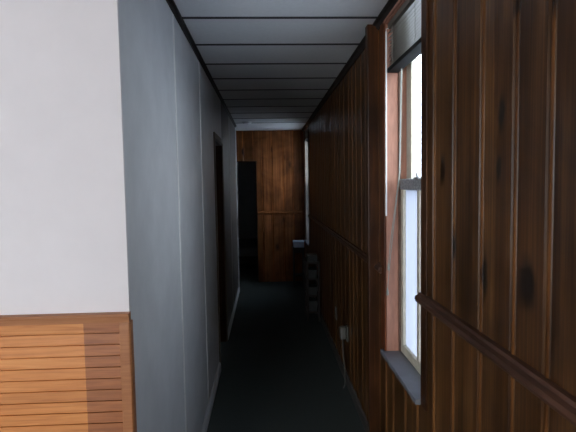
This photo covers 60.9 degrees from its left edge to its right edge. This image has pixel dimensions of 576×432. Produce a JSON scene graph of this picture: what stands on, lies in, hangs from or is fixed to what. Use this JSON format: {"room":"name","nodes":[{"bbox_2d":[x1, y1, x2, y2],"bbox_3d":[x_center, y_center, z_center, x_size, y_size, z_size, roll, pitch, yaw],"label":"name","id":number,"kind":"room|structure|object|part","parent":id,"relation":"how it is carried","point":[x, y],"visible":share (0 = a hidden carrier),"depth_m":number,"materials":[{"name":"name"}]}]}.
{"room":"hallway","nodes":[
{"label":"hallway","id":0,"kind":"room"},
{"bbox_2d":[0,0,129,314],"bbox_3d":[-1.708,0.290,1.400,2.501,2.290,0.090,-1,4,-3],"label":"wall","id":1,"kind":"structure","parent":0,"point":[64,237],"depth_m":1.38,"materials":[{"name":"white paint"}]},
{"bbox_2d":[0,311,136,431],"bbox_3d":[-1.694,0.868,1.389,2.506,1.138,0.042,-1,4,-3],"label":"wainscot","id":2,"kind":"structure","parent":1,"relation":"attached to","point":[63,372],"depth_m":1.41,"materials":[{"name":"orange wood"}]},
{"bbox_3d":[-1.704,0.314,1.345,2.504,0.027,0.029,-1,4,-3],"label":"cap rail","id":3,"kind":"part","parent":2,"relation":"part of","materials":[{"name":"brown wood"}]},
{"bbox_3d":[-0.459,0.857,1.450,0.032,1.111,0.032,-1,4,-3],"label":"corner trim","id":4,"kind":"part","parent":2,"relation":"part of","materials":[{"name":"brown wood"}]},
{"bbox_2d":[118,0,238,431],"bbox_3d":[-0.625,0.090,4.102,0.094,2.290,5.378,-1,4,-3],"label":"wall","id":5,"kind":"structure","parent":0,"point":[172,109],"depth_m":2.08,"materials":[{"name":"grey paint"}]},
{"bbox_2d":[166,0,235,126],"bbox_3d":[-0.590,-1.042,4.028,0.022,0.022,5.378,-1,4,-3],"label":"trim","id":6,"kind":"structure","parent":5,"relation":"attached to","point":[171,3],"depth_m":2.78,"materials":[{"name":"brown wood"}]},
{"bbox_2d":[213,132,227,362],"bbox_3d":[-0.627,0.269,4.278,0.100,1.910,0.774,-1,4,-3],"label":"door","id":7,"kind":"structure","parent":5,"relation":"in","point":[218,142],"depth_m":4.59,"materials":[{"name":"wood"}]},
{"bbox_2d":[201,287,239,431],"bbox_3d":[-0.557,1.196,4.178,0.014,0.070,5.378,-1,4,-3],"label":"baseboard","id":8,"kind":"structure","parent":5,"relation":"attached to","point":[213,393],"depth_m":3.51,"materials":[{"name":"grey wood"}]},
{"bbox_2d":[235,127,239,286],"bbox_3d":[-0.750,-0.086,6.762,0.110,2.289,0.071,-1,4,-3],"label":"trim","id":9,"kind":"structure","parent":5,"relation":"attached to","point":[235,127],"depth_m":6.74,"materials":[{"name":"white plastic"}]},
{"bbox_2d":[237,162,256,238],"bbox_3d":[-0.861,-0.177,8.125,2.415,2.290,4.700,-1,4,-3],"label":"wall","id":10,"kind":"structure","parent":0,"point":[246,171],"depth_m":10.37,"materials":[{"name":"black"}]},
{"bbox_2d":[236,130,304,281],"bbox_3d":[-0.843,-0.130,7.420,2.185,2.290,0.093,-1,4,-3],"label":"wall","id":11,"kind":"structure","parent":0,"point":[278,154],"depth_m":7.40,"materials":[{"name":"orange wood"}]},
{"bbox_2d":[237,161,258,281],"bbox_3d":[-0.824,0.095,7.435,0.735,1.840,0.096,-1,4,-3],"label":"trim","id":12,"kind":"structure","parent":11,"relation":"attached to","point":[237,161],"depth_m":7.39,"materials":[{"name":"brown wood"}]},
{"bbox_2d":[258,210,302,214],"bbox_3d":[-0.116,-0.052,7.400,0.678,0.050,0.030,-1,4,-3],"label":"chair rail","id":13,"kind":"object","parent":11,"relation":"attached to","point":[298,211],"visible":1,"depth_m":7.39,"materials":[{"name":"orange wood"}]},
{"bbox_2d":[174,0,387,130],"bbox_3d":[-1.316,-1.036,3.382,3.715,0.083,14.000,-1,4,-3],"label":"ceiling","id":14,"kind":"structure","parent":0,"point":[271,63],"depth_m":2.87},
{"bbox_2d":[207,264,364,431],"bbox_3d":[-1.277,1.317,3.540,3.715,0.060,14.000,-1,4,-3],"label":"floor","id":15,"kind":"structure","parent":0,"point":[281,372],"depth_m":3.94,"materials":[{"name":"grey carpet"}]},
{"bbox_2d":[305,257,319,321],"bbox_3d":[0.267,0.803,5.423,0.138,0.660,0.280,-1,4,-3],"label":"rack","id":16,"kind":"object","parent":15,"relation":"on","point":[307,278],"visible":0.83,"depth_m":5.30,"materials":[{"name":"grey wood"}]},
{"bbox_3d":[0.202,0.796,5.551,0.018,0.660,0.018,-1,4,-3],"label":"leg","id":17,"kind":"part","parent":16,"relation":"part of","materials":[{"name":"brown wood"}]},
{"bbox_3d":[0.213,0.813,5.290,0.018,0.660,0.018,-1,4,-3],"label":"leg","id":18,"kind":"part","parent":16,"relation":"part of","materials":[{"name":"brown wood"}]},
{"bbox_2d":[305,274,317,279],"bbox_3d":[0.265,0.676,5.415,0.132,0.016,0.274,-1,4,-3],"label":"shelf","id":19,"kind":"object","parent":16,"relation":"attached to","point":[306,277],"depth_m":5.30,"materials":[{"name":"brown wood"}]},
{"bbox_2d":[306,253,317,261],"bbox_3d":[0.261,0.455,5.390,0.111,0.071,0.186,-1,4,-3],"label":"box","id":20,"kind":"object","parent":16,"relation":"on","point":[310,257],"visible":1,"depth_m":5.30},
{"bbox_3d":[0.260,0.430,5.388,0.111,0.020,0.186,-1,4,-3],"label":"lid","id":21,"kind":"part","parent":20,"relation":"part of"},
{"bbox_2d":[308,267,316,277],"bbox_3d":[0.264,0.623,5.386,0.091,0.094,0.176,-1,4,-3],"label":"box","id":22,"kind":"object","parent":16,"relation":"on","point":[312,271],"visible":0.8,"depth_m":5.30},
{"bbox_3d":[0.264,0.589,5.384,0.091,0.026,0.176,-1,4,-3],"label":"lid","id":23,"kind":"part","parent":22,"relation":"part of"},
{"bbox_2d":[309,298,316,310],"bbox_3d":[0.270,0.974,5.410,0.091,0.109,0.176,-1,4,-3],"label":"box","id":24,"kind":"object","parent":16,"relation":"on","point":[312,301],"visible":0.77,"depth_m":5.33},
{"bbox_3d":[0.269,0.935,5.407,0.091,0.030,0.176,-1,4,-3],"label":"lid","id":25,"kind":"part","parent":24,"relation":"part of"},
{"bbox_2d":[309,284,317,294],"bbox_3d":[0.270,0.807,5.399,0.096,0.084,0.176,-1,4,-3],"label":"box","id":26,"kind":"object","parent":16,"relation":"on","point":[313,288],"visible":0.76,"depth_m":5.31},
{"bbox_3d":[0.269,0.777,5.396,0.096,0.024,0.176,-1,4,-3],"label":"lid","id":27,"kind":"part","parent":26,"relation":"part of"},
{"bbox_3d":[0.333,0.811,5.295,0.018,0.660,0.018,-1,4,-3],"label":"leg","id":28,"kind":"part","parent":16,"relation":"part of","materials":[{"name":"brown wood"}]},
{"bbox_3d":[0.157,0.733,7.109,0.170,0.578,0.220,-1,4,-3],"label":"plant stand","id":29,"kind":"object","parent":15,"relation":"on","visible":0},
{"bbox_2d":[293,240,303,247],"bbox_3d":[0.151,0.401,7.087,0.156,0.086,0.186,-1,4,-3],"label":"box","id":30,"kind":"object","parent":29,"relation":"on","point":[296,243],"visible":1,"depth_m":7.00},
{"bbox_3d":[0.150,0.370,7.085,0.156,0.024,0.186,-1,4,-3],"label":"lid","id":31,"kind":"part","parent":30,"relation":"part of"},
{"bbox_2d":[303,0,575,431],"bbox_3d":[0.493,0.109,3.541,0.133,2.290,13.800,-1,4,-3],"label":"wall","id":32,"kind":"structure","parent":0,"point":[502,73],"depth_m":1.33,"materials":[{"name":"brown wood"}]},
{"bbox_2d":[304,125,366,262],"bbox_3d":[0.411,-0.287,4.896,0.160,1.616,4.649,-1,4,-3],"label":"window","id":33,"kind":"structure","parent":32,"relation":"in","point":[306,143],"depth_m":6.54,"materials":[{"name":"brown wood"}]},
{"bbox_3d":[0.250,-0.439,7.174,0.010,1.614,0.073,-1,4,-3],"label":"casing","id":34,"kind":"part","parent":33,"relation":"part of","materials":[{"name":"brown wood"}]},
{"bbox_2d":[305,129,307,140],"bbox_3d":[0.286,-1.135,6.815,0.056,0.140,0.522,-1,4,-3],"label":"blind","id":35,"kind":"object","parent":33,"relation":"attached to","point":[306,131],"visible":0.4,"depth_m":6.87,"materials":[{"name":"metal"}]},
{"bbox_3d":[0.334,-0.426,6.864,0.132,1.588,0.558,-1,4,-3],"label":"frame","id":36,"kind":"part","parent":33,"relation":"part of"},
{"bbox_3d":[0.280,-0.398,6.556,0.008,1.614,0.061,-1,4,-3],"label":"casing","id":37,"kind":"part","parent":33,"relation":"part of","materials":[{"name":"brown wood"}]},
{"bbox_3d":[0.368,0.129,4.588,0.030,0.050,3.984,-1,4,-3],"label":"chair rail","id":38,"kind":"part","parent":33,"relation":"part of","materials":[{"name":"brown wood"}]},
{"bbox_2d":[311,297,367,431],"bbox_3d":[0.510,1.317,2.118,0.014,0.070,10.800,-1,4,-3],"label":"baseboard","id":39,"kind":"structure","parent":32,"relation":"attached to","point":[355,399],"depth_m":3.58,"materials":[{"name":"brown wood"}]},
{"bbox_2d":[339,325,346,388],"bbox_3d":[0.410,1.035,3.606,0.048,0.433,0.136,-1,4,-3],"label":"plug adapter","id":40,"kind":"object","parent":32,"relation":"attached to","point":[342,329],"visible":1,"depth_m":3.60,"materials":[{"name":"beige plastic"}]},
{"bbox_3d":[0.410,1.079,3.593,0.023,0.348,0.106,-1,4,5],"label":"cord","id":41,"kind":"part","parent":40,"relation":"part of","materials":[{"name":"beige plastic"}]},
{"bbox_2d":[302,0,397,131],"bbox_3d":[0.464,-0.917,1.967,0.032,0.030,10.800,-1,4,-3],"label":"trim","id":42,"kind":"structure","parent":32,"relation":"attached to","point":[390,4],"depth_m":3.12,"materials":[{"name":"brown wood"}]},
{"bbox_2d":[365,24,379,431],"bbox_3d":[0.447,0.176,2.568,0.062,2.290,0.055,-1,4,-3],"label":"post","id":43,"kind":"object","parent":32,"relation":"attached to","point":[371,32],"visible":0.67,"depth_m":2.54,"materials":[{"name":"brown wood"}]},
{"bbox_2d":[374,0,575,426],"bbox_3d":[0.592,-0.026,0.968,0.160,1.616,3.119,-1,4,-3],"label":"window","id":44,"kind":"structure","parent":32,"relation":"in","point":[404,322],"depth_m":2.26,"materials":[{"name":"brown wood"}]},
{"bbox_3d":[0.464,0.268,2.499,0.030,0.050,0.094,-1,4,-3],"label":"chair rail","id":45,"kind":"part","parent":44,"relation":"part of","materials":[{"name":"brown wood"}]},
{"bbox_3d":[0.470,-0.122,2.410,0.010,1.614,0.073,-1,4,-3],"label":"casing","id":46,"kind":"part","parent":44,"relation":"part of","materials":[{"name":"brown wood"}]},
{"bbox_3d":[0.470,-0.900,2.044,0.012,0.013,0.551,-1,4,-3],"label":"head casing","id":47,"kind":"part","parent":44,"relation":"part of","materials":[{"name":"brown wood"}]},
{"bbox_3d":[0.554,-0.109,2.100,0.132,1.588,0.558,-1,4,-3],"label":"frame","id":48,"kind":"part","parent":44,"relation":"part of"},
{"bbox_3d":[0.553,0.693,2.169,0.158,0.022,0.580,-1,4,-3],"label":"sill","id":49,"kind":"part","parent":44,"relation":"part of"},
{"bbox_2d":[385,0,420,294],"bbox_3d":[0.509,-0.244,2.090,0.069,1.290,0.523,-1,4,-3],"label":"blind","id":50,"kind":"object","parent":44,"relation":"attached to","point":[405,25],"visible":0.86,"depth_m":2.14,"materials":[{"name":"fabric"}]},
{"bbox_3d":[0.501,-0.258,2.293,0.010,1.230,0.102,-3,5,-32],"label":"lift cord","id":51,"kind":"part","parent":50,"relation":"part of","materials":[{"name":"fabric"}]},
{"bbox_3d":[0.504,-0.319,2.301,0.011,1.110,0.094,-3,4,-29],"label":"lift cord","id":52,"kind":"part","parent":50,"relation":"part of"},
{"bbox_3d":[0.504,-0.875,2.047,0.046,0.026,0.522,-1,4,-3],"label":"head rail","id":53,"kind":"part","parent":50,"relation":"part of","materials":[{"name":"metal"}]},
{"bbox_3d":[0.508,-0.670,2.061,0.056,0.020,0.522,-1,4,-3],"label":"rail","id":54,"kind":"part","parent":50,"relation":"part of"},
{"bbox_3d":[0.578,-0.136,2.099,0.058,0.052,0.536,-1,4,-3],"label":"meeting rail","id":55,"kind":"part","parent":44,"relation":"part of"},
{"bbox_3d":[0.574,0.267,2.126,0.027,0.831,0.536,-1,4,-3],"label":"sash","id":56,"kind":"part","parent":44,"relation":"part of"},
{"bbox_3d":[0.575,0.261,2.126,0.003,0.759,0.478,-1,4,-3],"label":"pane","id":57,"kind":"part","parent":44,"relation":"part of","materials":[{"name":"clear glass"}]},
{"bbox_3d":[0.591,-0.504,2.075,0.026,0.773,0.536,-1,4,-3],"label":"sash","id":58,"kind":"part","parent":44,"relation":"part of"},
{"bbox_3d":[0.499,-0.081,1.792,0.008,1.614,0.061,-1,4,-3],"label":"casing","id":59,"kind":"part","parent":44,"relation":"part of","materials":[{"name":"brown wood"}]},
{"bbox_3d":[0.549,0.392,0.646,0.030,0.050,2.426,-1,4,-3],"label":"chair rail","id":60,"kind":"part","parent":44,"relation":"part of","materials":[{"name":"brown wood"}]}
]}

